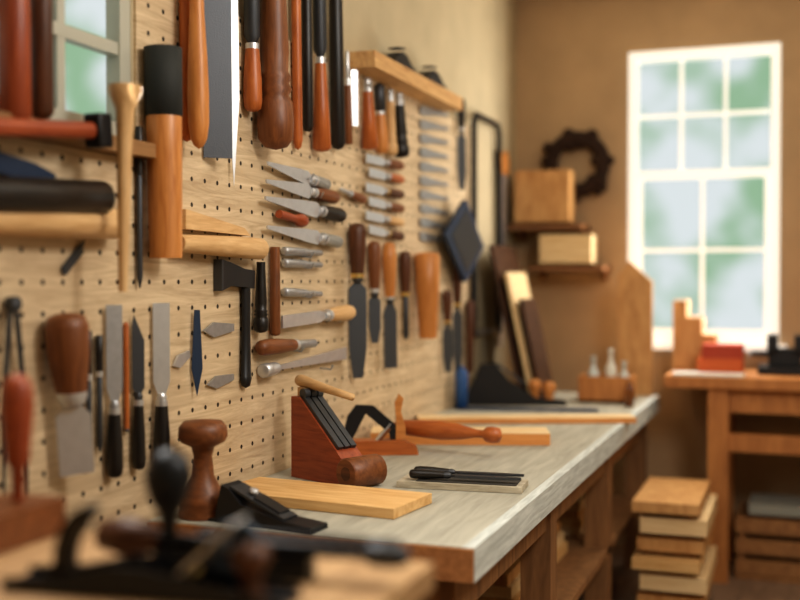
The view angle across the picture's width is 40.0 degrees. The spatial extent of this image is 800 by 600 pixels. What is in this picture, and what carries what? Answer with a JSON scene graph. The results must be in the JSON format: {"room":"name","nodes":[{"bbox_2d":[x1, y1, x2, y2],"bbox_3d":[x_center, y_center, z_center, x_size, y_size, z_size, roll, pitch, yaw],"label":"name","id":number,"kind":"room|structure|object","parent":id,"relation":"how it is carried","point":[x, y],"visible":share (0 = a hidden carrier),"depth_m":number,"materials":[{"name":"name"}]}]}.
{"room":"woodworking workshop","nodes":[
{"label":"woodworking workshop","id":0,"kind":"room"},
{"bbox_2d":[15,0,515,382],"bbox_3d":[-0.725,-0.113,2.653,0.050,3.150,8.100,0,1,20],"label":"wall","id":1,"kind":"structure","parent":0,"point":[471,44],"depth_m":5.67,"materials":[{"name":"paint"}]},
{"bbox_2d":[0,111,155,159],"bbox_3d":[-0.818,-0.360,2.231,0.060,0.035,1.150,0,1,20],"label":"shelf","id":2,"kind":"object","parent":1,"relation":"attached to","point":[140,149],"depth_m":2.56,"materials":[{"name":"brown wood"}]},
{"bbox_2d":[0,0,31,118],"bbox_3d":[-0.792,-0.719,2.252,0.066,0.723,0.067,0,2,20],"label":"handle","id":3,"kind":"object","parent":2,"relation":"on","point":[15,32],"visible":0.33,"depth_m":2.23,"materials":[{"name":"red wood"}]},
{"bbox_2d":[30,0,53,118],"bbox_3d":[-0.767,-0.755,2.344,0.049,0.740,0.050,0,2,20],"label":"handle","id":4,"kind":"object","parent":2,"relation":"on","point":[41,11],"visible":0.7,"depth_m":2.33,"materials":[{"name":"brown wood"}]},
{"bbox_2d":[32,0,129,134],"bbox_3d":[-0.867,-0.856,2.239,0.040,0.950,1.050,0,1,20],"label":"window","id":5,"kind":"structure","parent":1,"relation":"in","point":[116,44],"depth_m":2.64,"materials":[{"name":"beige paint"}]},
{"bbox_2d":[0,0,473,531],"bbox_3d":[-0.480,-0.117,3.123,0.092,1.540,5.150,0,1,20],"label":"pegboard","id":6,"kind":"object","parent":1,"relation":"attached to","point":[257,417],"depth_m":3.22,"materials":[{"name":"beige wood"}]},
{"bbox_2d":[0,296,28,493],"bbox_3d":[-0.803,0.218,2.291,0.028,0.451,0.082,0,2,20],"label":"divider","id":7,"kind":"object","parent":6,"relation":"hanging from","point":[12,304],"visible":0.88,"depth_m":2.27,"materials":[{"name":"grey metal"}]},
{"bbox_2d":[0,152,55,177],"bbox_3d":[-0.813,-0.279,2.272,0.019,0.061,0.320,0,1,20],"label":"blade","id":8,"kind":"object","parent":6,"relation":"attached to","point":[10,165],"visible":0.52,"depth_m":2.31,"materials":[{"name":"blue metal"}]},
{"bbox_2d":[45,313,94,476],"bbox_3d":[-0.727,0.209,2.409,0.097,0.362,0.097,0,1,-5],"label":"chisel","id":9,"kind":"object","parent":6,"relation":"attached to","point":[67,334],"visible":1,"depth_m":2.40,"materials":[{"name":"brown wood"}]},
{"bbox_2d":[86,330,92,438],"bbox_3d":[-0.719,0.234,2.543,0.018,0.330,0.018,0,2,20],"label":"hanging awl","id":10,"kind":"object","parent":6,"relation":"hanging from","point":[89,399],"visible":0.41,"depth_m":2.54,"materials":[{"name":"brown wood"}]},
{"bbox_2d":[95,335,102,451],"bbox_3d":[-0.705,0.220,2.581,0.018,0.275,0.018,0,1,20],"label":"hanging awl","id":11,"kind":"object","parent":6,"relation":"hanging from","point":[98,338],"visible":1,"depth_m":2.58,"materials":[{"name":"black plastic"}]},
{"bbox_2d":[106,305,122,477],"bbox_3d":[-0.680,0.218,2.619,0.040,0.413,0.039,-1,1,-29],"label":"chisel","id":12,"kind":"object","parent":6,"relation":"attached to","point":[114,355],"visible":1,"depth_m":2.61,"materials":[{"name":"silver wood"}]},
{"bbox_2d":[108,83,141,291],"bbox_3d":[-0.621,-0.250,2.473,0.074,0.463,0.076,0,0,20],"label":"hanging dibber","id":13,"kind":"object","parent":6,"relation":"hanging from","point":[125,97],"visible":1,"depth_m":2.46,"materials":[{"name":"brown wood"}]},
{"bbox_2d":[123,322,129,431],"bbox_3d":[-0.669,0.188,2.689,0.013,0.270,0.014,0,2,20],"label":"pencil","id":14,"kind":"object","parent":6,"relation":"attached to","point":[125,325],"visible":1,"depth_m":2.68,"materials":[{"name":"orange wood"}]},
{"bbox_2d":[132,315,145,469],"bbox_3d":[-0.647,0.229,2.721,0.033,0.384,0.032,-1,1,-28],"label":"knife","id":15,"kind":"object","parent":6,"relation":"hanging from","point":[138,364],"visible":1,"depth_m":2.71,"materials":[{"name":"brown wood"}]},
{"bbox_2d":[135,126,142,287],"bbox_3d":[-0.647,-0.231,2.733,0.019,0.402,0.019,0,1,20],"label":"hanging rod","id":16,"kind":"object","parent":6,"relation":"attached to","point":[138,129],"visible":0.94,"depth_m":2.73,"materials":[{"name":"black metal"}]},
{"bbox_2d":[152,303,169,454],"bbox_3d":[-0.609,0.216,2.810,0.043,0.417,0.042,-1,1,-27],"label":"chisel","id":17,"kind":"object","parent":6,"relation":"attached to","point":[160,311],"visible":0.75,"depth_m":2.80,"materials":[{"name":"silver wood"}]},
{"bbox_2d":[144,44,182,257],"bbox_3d":[-0.593,-0.371,2.772,0.093,0.530,0.095,0,2,20],"label":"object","id":18,"kind":"object","parent":6,"relation":"attached to","point":[162,62],"visible":0.98,"depth_m":2.74,"materials":[{"name":"orange wood"}]},
{"bbox_2d":[179,0,190,141],"bbox_3d":[-0.569,-0.908,2.912,0.035,0.976,0.036,0,2,20],"label":"handle","id":19,"kind":"object","parent":6,"relation":"hanging from","point":[183,4],"visible":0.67,"depth_m":2.90,"materials":[{"name":"orange wood"}]},
{"bbox_2d":[191,310,202,394],"bbox_3d":[-0.552,0.136,2.990,0.030,0.250,0.006,-1,1,-26],"label":"knife","id":20,"kind":"object","parent":6,"relation":"attached to","point":[196,366],"visible":1,"depth_m":2.99,"materials":[{"name":"blue metal"}]},
{"bbox_2d":[187,0,208,148],"bbox_3d":[-0.533,-0.887,2.876,0.056,0.979,0.058,0,3,20],"label":"handle","id":21,"kind":"object","parent":6,"relation":"hanging from","point":[197,69],"visible":1,"depth_m":2.87,"materials":[{"name":"orange wood"}]},
{"bbox_2d":[182,209,249,235],"bbox_3d":[-0.516,-0.215,3.089,0.024,0.053,0.366,0,0,20],"label":"wedge","id":22,"kind":"object","parent":6,"relation":"attached to","point":[191,220],"visible":0.82,"depth_m":3.02,"materials":[{"name":"brown wood"}]},
{"bbox_2d":[203,0,231,158],"bbox_3d":[-0.508,-1.020,3.037,0.082,1.253,0.040,-1,2,-25],"label":"saw blade","id":23,"kind":"object","parent":6,"relation":"hanging from","point":[217,13],"visible":0.91,"depth_m":3.05,"materials":[{"name":"grey metal"}]},
{"bbox_2d":[203,322,233,336],"bbox_3d":[-0.512,0.082,3.128,0.006,0.042,0.190,0,2,20],"label":"blade","id":24,"kind":"object","parent":6,"relation":"attached to","point":[215,329],"visible":1,"depth_m":3.11,"materials":[{"name":"metal"}]},
{"bbox_2d":[207,374,233,387],"bbox_3d":[-0.509,0.232,3.141,0.005,0.036,0.168,0,1,20],"label":"blade","id":25,"kind":"object","parent":6,"relation":"attached to","point":[218,381],"visible":1,"depth_m":3.13,"materials":[{"name":"metal"}]},
{"bbox_2d":[214,259,254,387],"bbox_3d":[-0.479,0.073,3.196,0.031,0.378,0.204,0,1,20],"label":"hanging hatchet","id":26,"kind":"object","parent":6,"relation":"attached to","point":[227,274],"visible":1,"depth_m":3.24,"materials":[{"name":"black metal"}]},
{"bbox_2d":[231,0,238,180],"bbox_3d":[-0.479,-0.925,3.165,0.032,1.191,0.031,0,1,-24],"label":"blade","id":27,"kind":"object","parent":6,"relation":"hanging from","point":[234,3],"visible":0.71,"depth_m":3.17,"materials":[{"name":"white metal"}]},
{"bbox_2d":[243,0,261,111],"bbox_3d":[-0.439,-1.054,3.239,0.055,0.996,0.057,0,2,20],"label":"handle","id":28,"kind":"object","parent":6,"relation":"hanging from","point":[252,79],"visible":1,"depth_m":3.23,"materials":[{"name":"orange wood"}]},
{"bbox_2d":[257,0,293,149],"bbox_3d":[-0.382,-1.018,3.310,0.112,1.128,0.115,0,3,20],"label":"handle","id":29,"kind":"object","parent":6,"relation":"hanging from","point":[275,118],"visible":0.88,"depth_m":3.29,"materials":[{"name":"brown wood"}]},
{"bbox_2d":[255,339,317,355],"bbox_3d":[-0.353,0.144,3.505,0.049,0.051,0.416,0,0,20],"label":"hanging awl","id":30,"kind":"object","parent":6,"relation":"hanging from","point":[265,347],"visible":1,"depth_m":3.40,"materials":[{"name":"brown wood"}]},
{"bbox_2d":[266,161,330,188],"bbox_3d":[-0.330,-0.399,3.571,0.041,0.057,0.447,0,1,20],"label":"scraper","id":31,"kind":"object","parent":6,"relation":"hanging from","point":[301,175],"visible":0.9,"depth_m":3.60,"materials":[{"name":"grey metal"}]},
{"bbox_2d":[257,347,346,377],"bbox_3d":[-0.305,0.203,3.649,0.043,0.045,0.653,0,2,20],"label":"knife","id":32,"kind":"object","parent":6,"relation":"hanging from","point":[264,370],"visible":1,"depth_m":3.61,"materials":[{"name":"metal"}]},
{"bbox_2d":[281,247,322,255],"bbox_3d":[-0.318,-0.158,3.631,0.028,0.028,0.296,0,1,20],"label":"hanging punch","id":33,"kind":"object","parent":6,"relation":"attached to","point":[287,251],"visible":1,"depth_m":3.57,"materials":[{"name":"metal"}]},
{"bbox_2d":[281,288,322,296],"bbox_3d":[-0.318,-0.025,3.633,0.028,0.033,0.297,0,1,20],"label":"hanging punch","id":34,"kind":"object","parent":6,"relation":"attached to","point":[287,292],"visible":1,"depth_m":3.57,"materials":[{"name":"metal"}]},
{"bbox_2d":[281,259,322,267],"bbox_3d":[-0.318,-0.119,3.631,0.028,0.028,0.296,0,1,20],"label":"hanging punch","id":35,"kind":"object","parent":6,"relation":"hanging from","point":[287,263],"visible":0.99,"depth_m":3.57,"materials":[{"name":"metal"}]},
{"bbox_2d":[265,179,339,203],"bbox_3d":[-0.316,-0.360,3.603,0.046,0.047,0.540,0,0,20],"label":"scraper","id":36,"kind":"object","parent":6,"relation":"hanging from","point":[300,189],"visible":1,"depth_m":3.62,"materials":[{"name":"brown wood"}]},
{"bbox_2d":[266,225,342,247],"bbox_3d":[-0.313,-0.207,3.622,0.042,0.056,0.552,0,1,20],"label":"scraper","id":37,"kind":"object","parent":6,"relation":"hanging from","point":[307,235],"visible":1,"depth_m":3.66,"materials":[{"name":"grey metal"}]},
{"bbox_2d":[264,196,346,222],"bbox_3d":[-0.312,-0.298,3.623,0.051,0.059,0.600,0,1,21],"label":"scraper","id":38,"kind":"object","parent":6,"relation":"hanging from","point":[310,208],"visible":1,"depth_m":3.64,"materials":[{"name":"grey metal"}]},
{"bbox_2d":[294,174,341,369],"bbox_3d":[-0.479,-0.078,3.161,0.053,0.662,1.513,0,1,20],"label":"wall hooks","id":39,"kind":"object","parent":6,"relation":"attached to","point":[312,254],"visible":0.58,"depth_m":3.63,"materials":[{"name":"metal"}]},
{"bbox_2d":[0,113,112,147],"bbox_3d":[-0.789,-0.343,2.121,0.044,0.135,0.751,0,1,20],"label":"hammer","id":40,"kind":"object","parent":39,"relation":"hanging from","point":[96,128],"visible":1,"depth_m":2.33,"materials":[{"name":"red wood"}]},
{"bbox_2d":[0,176,114,213],"bbox_3d":[-0.807,-0.212,2.169,0.077,0.108,0.768,0,1,20],"label":"handle","id":41,"kind":"object","parent":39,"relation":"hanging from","point":[17,194],"visible":0.98,"depth_m":2.31,"materials":[{"name":"black rubber"}]},
{"bbox_2d":[281,305,355,327],"bbox_3d":[-0.274,0.056,3.715,0.056,0.057,0.566,0,3,20],"label":"chisel","id":42,"kind":"object","parent":6,"relation":"attached to","point":[344,312],"visible":1,"depth_m":3.71,"materials":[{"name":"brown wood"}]},
{"bbox_2d":[339,187,366,202],"bbox_3d":[-0.174,-0.381,4.016,0.033,0.045,0.230,0,1,20],"label":"hanging awl","id":43,"kind":"object","parent":6,"relation":"hanging from","point":[356,196],"visible":1,"depth_m":4.02,"materials":[{"name":"brown wood"}]},
{"bbox_2d":[351,70,357,125],"bbox_3d":[-0.167,-0.742,4.041,0.030,0.204,0.011,0,1,-20],"label":"hanging rule","id":44,"kind":"object","parent":6,"relation":"hanging from","point":[354,80],"visible":0.93,"depth_m":4.04,"materials":[{"name":"metal"}]},
{"bbox_2d":[348,223,366,377],"bbox_3d":[-0.155,0.003,4.027,0.066,0.568,0.064,-1,2,-19],"label":"file","id":45,"kind":"object","parent":6,"relation":"attached to","point":[357,231],"visible":1,"depth_m":4.02,"materials":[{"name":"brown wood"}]},
{"bbox_2d":[367,241,380,342],"bbox_3d":[-0.098,-0.030,4.208,0.052,0.390,0.050,-1,3,-19],"label":"file","id":46,"kind":"object","parent":6,"relation":"attached to","point":[374,250],"visible":1,"depth_m":4.20,"materials":[{"name":"brown wood"}]},
{"bbox_2d":[365,154,404,169],"bbox_3d":[-0.060,-0.542,4.324,0.036,0.037,0.400,0,2,20],"label":"chisel","id":47,"kind":"object","parent":6,"relation":"attached to","point":[399,165],"visible":1,"depth_m":4.32,"materials":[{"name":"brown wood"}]},
{"bbox_2d":[365,183,404,198],"bbox_3d":[-0.060,-0.428,4.327,0.036,0.037,0.400,0,1,20],"label":"chisel","id":48,"kind":"object","parent":6,"relation":"attached to","point":[399,194],"visible":1,"depth_m":4.32,"materials":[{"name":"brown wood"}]},
{"bbox_2d":[365,211,404,226],"bbox_3d":[-0.060,-0.318,4.328,0.036,0.037,0.400,0,0,20],"label":"chisel","id":49,"kind":"object","parent":6,"relation":"attached to","point":[372,216],"visible":1,"depth_m":4.31,"materials":[{"name":"silver wood"}]},
{"bbox_2d":[368,197,404,212],"bbox_3d":[-0.055,-0.374,4.342,0.036,0.037,0.370,0,0,20],"label":"chisel","id":50,"kind":"object","parent":6,"relation":"attached to","point":[374,202],"visible":1,"depth_m":4.33,"materials":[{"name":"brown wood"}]},
{"bbox_2d":[368,225,404,240],"bbox_3d":[-0.055,-0.264,4.343,0.036,0.050,0.370,0,1,20],"label":"chisel","id":51,"kind":"object","parent":6,"relation":"attached to","point":[374,230],"visible":1,"depth_m":4.33,"materials":[{"name":"silver wood"}]},
{"bbox_2d":[368,168,404,183],"bbox_3d":[-0.055,-0.489,4.340,0.036,0.037,0.369,0,1,20],"label":"chisel","id":52,"kind":"object","parent":6,"relation":"attached to","point":[374,173],"visible":1,"depth_m":4.33,"materials":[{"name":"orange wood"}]},
{"bbox_2d":[382,242,396,367],"bbox_3d":[-0.040,0.021,4.352,0.061,0.501,0.058,0,1,-1],"label":"chisel","id":53,"kind":"object","parent":6,"relation":"attached to","point":[389,259],"visible":1,"depth_m":4.35,"materials":[{"name":"orange wood"}]},
{"bbox_2d":[399,251,410,339],"bbox_3d":[0.021,-0.018,4.537,0.050,0.368,0.052,0,1,-6],"label":"chisel","id":54,"kind":"object","parent":6,"relation":"hanging from","point":[405,256],"visible":1,"depth_m":4.52,"materials":[{"name":"brown wood"}]},
{"bbox_2d":[415,252,439,338],"bbox_3d":[0.117,-0.020,4.716,0.110,0.371,0.105,-1,1,-44],"label":"handle","id":55,"kind":"object","parent":6,"relation":"hanging from","point":[427,264],"visible":1,"depth_m":4.68,"materials":[{"name":"orange wood"}]},
{"bbox_2d":[442,290,452,371],"bbox_3d":[0.218,0.144,5.090,0.048,0.381,0.047,0,1,10],"label":"file","id":56,"kind":"object","parent":6,"relation":"attached to","point":[447,294],"visible":1,"depth_m":5.09,"materials":[{"name":"grey metal"}]},
{"bbox_2d":[452,263,462,371],"bbox_3d":[0.272,0.082,5.236,0.049,0.525,0.050,0,1,10],"label":"file","id":57,"kind":"object","parent":6,"relation":"attached to","point":[456,281],"visible":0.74,"depth_m":5.24,"materials":[{"name":"grey metal"}]},
{"bbox_2d":[457,98,465,189],"bbox_3d":[0.294,-0.750,5.290,0.044,0.440,0.046,0,1,10],"label":"file","id":58,"kind":"object","parent":6,"relation":"attached to","point":[461,140],"visible":0.8,"depth_m":5.29,"materials":[{"name":"grey metal"}]},
{"bbox_2d":[442,200,483,281],"bbox_3d":[0.305,-0.279,5.203,0.028,0.388,0.623,0,1,20],"label":"square","id":59,"kind":"object","parent":6,"relation":"hanging from","point":[461,236],"visible":1,"depth_m":5.15,"materials":[{"name":"blue metal"}]},
{"bbox_2d":[471,112,501,337],"bbox_3d":[0.454,-0.385,5.744,0.032,1.136,0.520,0,1,20],"label":"saw","id":60,"kind":"object","parent":6,"relation":"hanging from","point":[498,329],"visible":0.85,"depth_m":5.70,"materials":[{"name":"black metal"}]},
{"bbox_2d":[349,50,462,111],"bbox_3d":[0.046,-0.887,4.535,0.110,0.060,1.110,0,1,20],"label":"shelf rail","id":61,"kind":"object","parent":1,"relation":"attached to","point":[372,64],"visible":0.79,"depth_m":4.36,"materials":[{"name":"brown wood"}]},
{"bbox_2d":[385,47,415,71],"bbox_3d":[-0.004,-0.961,4.387,0.060,0.091,0.240,0,1,20],"label":"plane","id":62,"kind":"object","parent":61,"relation":"on","point":[402,58],"visible":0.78,"depth_m":4.34,"materials":[{"name":"black metal"}]},
{"bbox_2d":[419,65,446,88],"bbox_3d":[0.136,-0.969,4.773,0.060,0.093,0.260,0,1,20],"label":"plane","id":63,"kind":"object","parent":61,"relation":"on","point":[433,75],"visible":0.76,"depth_m":4.72,"materials":[{"name":"black metal"}]},
{"bbox_2d":[500,151,509,345],"bbox_3d":[0.576,-0.289,6.104,0.022,1.080,0.209,0,3,20],"label":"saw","id":64,"kind":"object","parent":1,"relation":"hanging from","point":[505,158],"visible":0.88,"depth_m":6.11,"materials":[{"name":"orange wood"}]},
{"bbox_2d":[515,0,799,544],"bbox_3d":[2.389,-0.172,5.897,3.840,3.150,0.120,0,1,20],"label":"wall","id":65,"kind":"structure","parent":0,"point":[572,56],"depth_m":6.24,"materials":[{"name":"brown paint"}]},
{"bbox_2d":[507,224,589,240],"bbox_3d":[0.845,-0.383,6.239,0.420,0.080,0.280,0,1,20],"label":"shelf","id":66,"kind":"object","parent":65,"relation":"attached to","point":[521,229],"visible":0.79,"depth_m":6.14,"materials":[{"name":"brown wood"}]},
{"bbox_2d":[514,169,574,224],"bbox_3d":[0.814,-0.574,6.194,0.310,0.300,0.170,0,1,20],"label":"storage box","id":67,"kind":"object","parent":66,"relation":"on","point":[540,196],"visible":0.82,"depth_m":6.12,"materials":[{"name":"brown wood"}]},
{"bbox_2d":[528,265,610,279],"bbox_3d":[0.958,-0.153,6.202,0.420,0.080,0.280,0,1,20],"label":"shelf","id":68,"kind":"object","parent":65,"relation":"attached to","point":[604,269],"visible":0.98,"depth_m":6.09,"materials":[{"name":"brown wood"}]},
{"bbox_2d":[539,234,596,265],"bbox_3d":[0.941,-0.278,6.153,0.290,0.170,0.170,0,1,20],"label":"storage box","id":69,"kind":"object","parent":68,"relation":"on","point":[571,249],"visible":0.93,"depth_m":6.08,"materials":[{"name":"brown wood"}]},
{"bbox_2d":[541,128,613,201],"bbox_3d":[1.010,-0.769,6.269,0.422,0.428,0.088,0,1,20],"label":"wreath","id":70,"kind":"object","parent":65,"relation":"attached to","point":[596,183],"visible":0.74,"depth_m":6.23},
{"bbox_2d":[628,42,786,350],"bbox_3d":[1.677,-0.558,6.097,0.890,1.666,0.145,0,1,20],"label":"window","id":71,"kind":"structure","parent":65,"relation":"in","point":[662,337],"depth_m":6.06,"materials":[{"name":"white paint"}]},
{"bbox_2d":[578,545,799,599],"bbox_3d":[0.991,1.533,2.062,3.840,0.120,8.340,0,1,20],"label":"floor","id":72,"kind":"structure","parent":0,"point":[625,581],"depth_m":5.40,"materials":[{"name":"brown wood"}]},
{"bbox_2d":[0,531,433,599],"bbox_3d":[-0.614,0.951,1.340,1.038,1.070,1.170,0,1,20],"label":"workbench","id":73,"kind":"object","parent":72,"relation":"on","point":[336,579],"visible":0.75,"depth_m":1.65,"materials":[{"name":"brown wood"}]},
{"bbox_2d":[0,373,64,553],"bbox_3d":[-0.674,0.266,1.844,0.120,0.280,0.200,0,1,20],"label":"block","id":74,"kind":"object","parent":73,"relation":"on","point":[25,519],"visible":1,"depth_m":1.87,"materials":[{"name":"brown wood"}]},
{"bbox_2d":[1,503,300,599],"bbox_3d":[-0.351,0.351,1.539,0.420,0.120,0.075,0,1,14],"label":"plane","id":75,"kind":"object","parent":73,"relation":"on","point":[135,576],"visible":1,"depth_m":1.52,"materials":[{"name":"grey metal"}]},
{"bbox_2d":[95,449,410,582],"bbox_3d":[-0.229,0.318,1.633,0.502,0.183,0.079,0,1,16],"label":"drill","id":76,"kind":"object","parent":73,"relation":"on","point":[168,479],"visible":0.78,"depth_m":1.64,"materials":[{"name":"grey metal"}]},
{"bbox_2d":[148,392,658,599],"bbox_3d":[0.366,0.982,4.316,0.860,0.900,3.548,0,1,20],"label":"workbench","id":77,"kind":"object","parent":72,"relation":"on","point":[471,538],"visible":0.62,"depth_m":3.59,"materials":[{"name":"brown wood"}]},
{"bbox_2d":[178,419,327,533],"bbox_3d":[-0.380,0.434,2.769,0.418,0.250,0.128,1,1,28],"label":"plane","id":78,"kind":"object","parent":77,"relation":"on","point":[207,500],"visible":0.9,"depth_m":2.78,"materials":[{"name":"brown wood"}]},
{"bbox_2d":[243,477,431,518],"bbox_3d":[-0.215,0.540,3.025,0.562,0.028,0.230,1,1,27],"label":"board","id":79,"kind":"object","parent":77,"relation":"on","point":[295,494],"visible":0.76,"depth_m":2.94,"materials":[{"name":"brown wood"}]},
{"bbox_2d":[291,375,386,486],"bbox_3d":[-0.200,0.392,3.328,0.129,0.314,0.344,-1,1,-44],"label":"wedge","id":80,"kind":"object","parent":77,"relation":"on","point":[323,450],"visible":0.98,"depth_m":3.32,"materials":[{"name":"red wood"}]},
{"bbox_2d":[345,394,418,455],"bbox_3d":[-0.088,0.434,3.854,0.304,0.210,0.070,0,1,-4],"label":"plane","id":81,"kind":"object","parent":77,"relation":"on","point":[397,444],"visible":0.86,"depth_m":3.84,"materials":[{"name":"black metal"}]},
{"bbox_2d":[393,420,501,442],"bbox_3d":[0.159,0.458,3.851,0.445,0.068,0.068,1,1,33],"label":"handle","id":82,"kind":"object","parent":77,"relation":"on","point":[438,430],"visible":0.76,"depth_m":3.82,"materials":[{"name":"orange wood"}]},
{"bbox_2d":[371,426,549,444],"bbox_3d":[0.225,0.511,4.149,0.663,0.045,0.170,0,1,2],"label":"board","id":83,"kind":"object","parent":77,"relation":"on","point":[510,435],"visible":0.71,"depth_m":4.07,"materials":[{"name":"brown wood"}]},
{"bbox_2d":[455,366,467,407],"bbox_3d":[0.291,0.414,5.220,0.058,0.201,0.060,0,1,20],"label":"can","id":84,"kind":"object","parent":77,"relation":"on","point":[461,375],"visible":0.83,"depth_m":5.20,"materials":[{"name":"blue paint"}]},
{"bbox_2d":[397,474,527,493],"bbox_3d":[0.185,0.540,3.244,0.369,0.021,0.130,0,1,15],"label":"board","id":85,"kind":"object","parent":77,"relation":"on","point":[453,483],"visible":0.86,"depth_m":3.19,"materials":[{"name":"grey wood"}]},
{"bbox_2d":[409,469,520,479],"bbox_3d":[0.188,0.514,3.211,0.332,0.027,0.029,0,1,15],"label":"chisel","id":86,"kind":"object","parent":85,"relation":"on","point":[413,473],"visible":1,"depth_m":3.22,"materials":[{"name":"black metal"}]},
{"bbox_2d":[414,466,523,476],"bbox_3d":[0.202,0.513,3.264,0.332,0.027,0.029,0,1,15],"label":"chisel","id":87,"kind":"object","parent":85,"relation":"on","point":[452,471],"visible":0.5,"depth_m":3.25,"materials":[{"name":"black metal"}]},
{"bbox_2d":[488,245,527,391],"bbox_3d":[0.620,0.111,5.798,0.186,0.787,0.500,0,1,20],"label":"leaning board","id":88,"kind":"object","parent":77,"relation":"on","point":[504,259],"visible":0.43,"depth_m":5.61,"materials":[{"name":"brown wood"}]},
{"bbox_2d":[468,362,565,404],"bbox_3d":[0.562,0.409,5.386,0.491,0.206,0.090,0,1,0],"label":"plane","id":89,"kind":"object","parent":77,"relation":"on","point":[489,385],"visible":0.99,"depth_m":5.34,"materials":[{"name":"black metal"}]},
{"bbox_2d":[504,272,534,393],"bbox_3d":[0.667,0.180,5.739,0.155,0.649,0.400,0,1,20],"label":"leaning board","id":90,"kind":"object","parent":77,"relation":"on","point":[516,282],"visible":0.43,"depth_m":5.60,"materials":[{"name":"brown wood"}]},
{"bbox_2d":[417,414,636,423],"bbox_3d":[0.540,0.511,4.730,0.932,0.024,0.120,0,1,-2],"label":"board","id":91,"kind":"object","parent":77,"relation":"on","point":[503,418],"visible":0.93,"depth_m":4.68,"materials":[{"name":"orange wood"}]},
{"bbox_2d":[456,407,597,411],"bbox_3d":[0.595,0.511,5.155,0.656,0.008,0.075,0,1,7],"label":"ruler","id":92,"kind":"object","parent":77,"relation":"on","point":[457,408],"visible":1,"depth_m":5.14,"materials":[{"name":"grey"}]},
{"bbox_2d":[477,493,584,599],"bbox_3d":[0.538,0.964,4.782,0.450,0.166,2.025,0,1,20],"label":"boards","id":93,"kind":"object","parent":77,"relation":"on","point":[571,522],"visible":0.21,"depth_m":4.45,"materials":[{"name":"brown wood"}]},
{"bbox_2d":[519,298,554,397],"bbox_3d":[0.713,0.249,5.703,0.126,0.512,0.300,0,1,20],"label":"leaning board","id":94,"kind":"object","parent":77,"relation":"on","point":[529,310],"visible":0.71,"depth_m":5.66,"materials":[{"name":"brown wood"}]},
{"bbox_2d":[578,349,635,403],"bbox_3d":[1.042,0.377,5.533,0.260,0.264,0.180,0,1,20],"label":"crate","id":95,"kind":"object","parent":77,"relation":"on","point":[594,387],"visible":0.94,"depth_m":5.47,"materials":[{"name":"brown wood"}]},
{"bbox_2d":[625,381,633,406],"bbox_3d":[1.105,0.452,5.298,0.044,0.121,0.044,0,1,20],"label":"jar","id":96,"kind":"object","parent":77,"relation":"on","point":[629,389],"visible":1,"depth_m":5.28,"materials":[{"name":"brown"}]},
{"bbox_2d":[617,261,652,395],"bbox_3d":[1.246,0.148,5.827,0.180,0.710,0.030,0,1,20],"label":"board","id":97,"kind":"object","parent":77,"relation":"on","point":[635,289],"visible":0.81,"depth_m":5.81,"materials":[{"name":"brown wood"}]},
{"bbox_2d":[631,477,716,599],"bbox_3d":[1.256,1.139,4.991,0.310,0.562,0.680,0,1,20],"label":"stack","id":98,"kind":"object","parent":72,"relation":"on","point":[674,554],"visible":1,"depth_m":4.72,"materials":[{"name":"brown wood"}]},
{"bbox_2d":[664,368,799,583],"bbox_3d":[2.148,0.894,5.573,1.520,1.030,0.630,0,1,20],"label":"workbench","id":99,"kind":"object","parent":72,"relation":"on","point":[753,392],"visible":0.82,"depth_m":5.46,"materials":[{"name":"brown wood"}]},
{"bbox_2d":[673,300,717,370],"bbox_3d":[1.629,0.187,5.902,0.300,0.370,0.200,0,1,20],"label":"block","id":100,"kind":"object","parent":99,"relation":"on","point":[689,335],"visible":0.71,"depth_m":5.84,"materials":[{"name":"brown wood"}]},
{"bbox_2d":[673,371,743,376],"bbox_3d":[1.549,0.373,5.525,0.340,0.012,0.120,0,1,20],"label":"paper sheets","id":101,"kind":"object","parent":99,"relation":"on","point":[677,373],"visible":1,"depth_m":5.50,"materials":[{"name":"white paper"}]},
{"bbox_2d":[697,343,743,372],"bbox_3d":[1.653,0.301,5.662,0.220,0.150,0.200,0,1,20],"label":"box","id":102,"kind":"object","parent":99,"relation":"on","point":[716,357],"visible":0.84,"depth_m":5.57,"materials":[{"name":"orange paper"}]},
{"bbox_2d":[748,334,799,375],"bbox_3d":[1.949,0.277,5.639,0.308,0.200,0.260,0,1,20],"label":"bench vise","id":103,"kind":"object","parent":99,"relation":"on","point":[781,360],"visible":1,"depth_m":5.56,"materials":[{"name":"black metal"}]},
{"bbox_2d":[735,493,799,583],"bbox_3d":[2.053,1.220,5.640,0.620,0.375,0.400,0,1,20],"label":"crate","id":104,"kind":"object","parent":72,"relation":"on","point":[772,507],"visible":1,"depth_m":5.53,"materials":[{"name":"brown wood"}]},
{"bbox_3d":[0.991,-1.737,2.003,3.840,0.120,8.340,0,1,20],"label":"ceiling","id":105,"kind":"structure","parent":0,"visible":0},
{"bbox_2d":[291,0,302,149],"bbox_3d":[-0.338,-1.094,3.553,0.032,1.212,0.033,0,3,20],"label":"handle","id":106,"kind":"object","parent":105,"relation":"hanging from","point":[295,4],"visible":0.98,"depth_m":3.56,"materials":[{"name":"orange wood"}]},
{"bbox_2d":[301,0,312,131],"bbox_3d":[-0.309,-1.146,3.623,0.036,1.178,0.037,0,2,20],"label":"handle","id":107,"kind":"object","parent":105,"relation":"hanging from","point":[306,5],"visible":0.98,"depth_m":3.62,"materials":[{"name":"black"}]},
{"bbox_2d":[312,0,330,151],"bbox_3d":[-0.271,-1.129,3.690,0.063,1.258,0.104,0,1,20],"label":"handle","id":108,"kind":"object","parent":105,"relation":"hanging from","point":[321,120],"visible":1,"depth_m":3.69,"materials":[{"name":"orange wood"}]},
{"bbox_2d":[329,0,344,149],"bbox_3d":[-0.223,-1.179,3.837,0.050,1.303,0.086,0,1,17],"label":"handle","id":109,"kind":"object","parent":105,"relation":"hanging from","point":[336,52],"visible":0.98,"depth_m":3.83,"materials":[{"name":"black plastic"}]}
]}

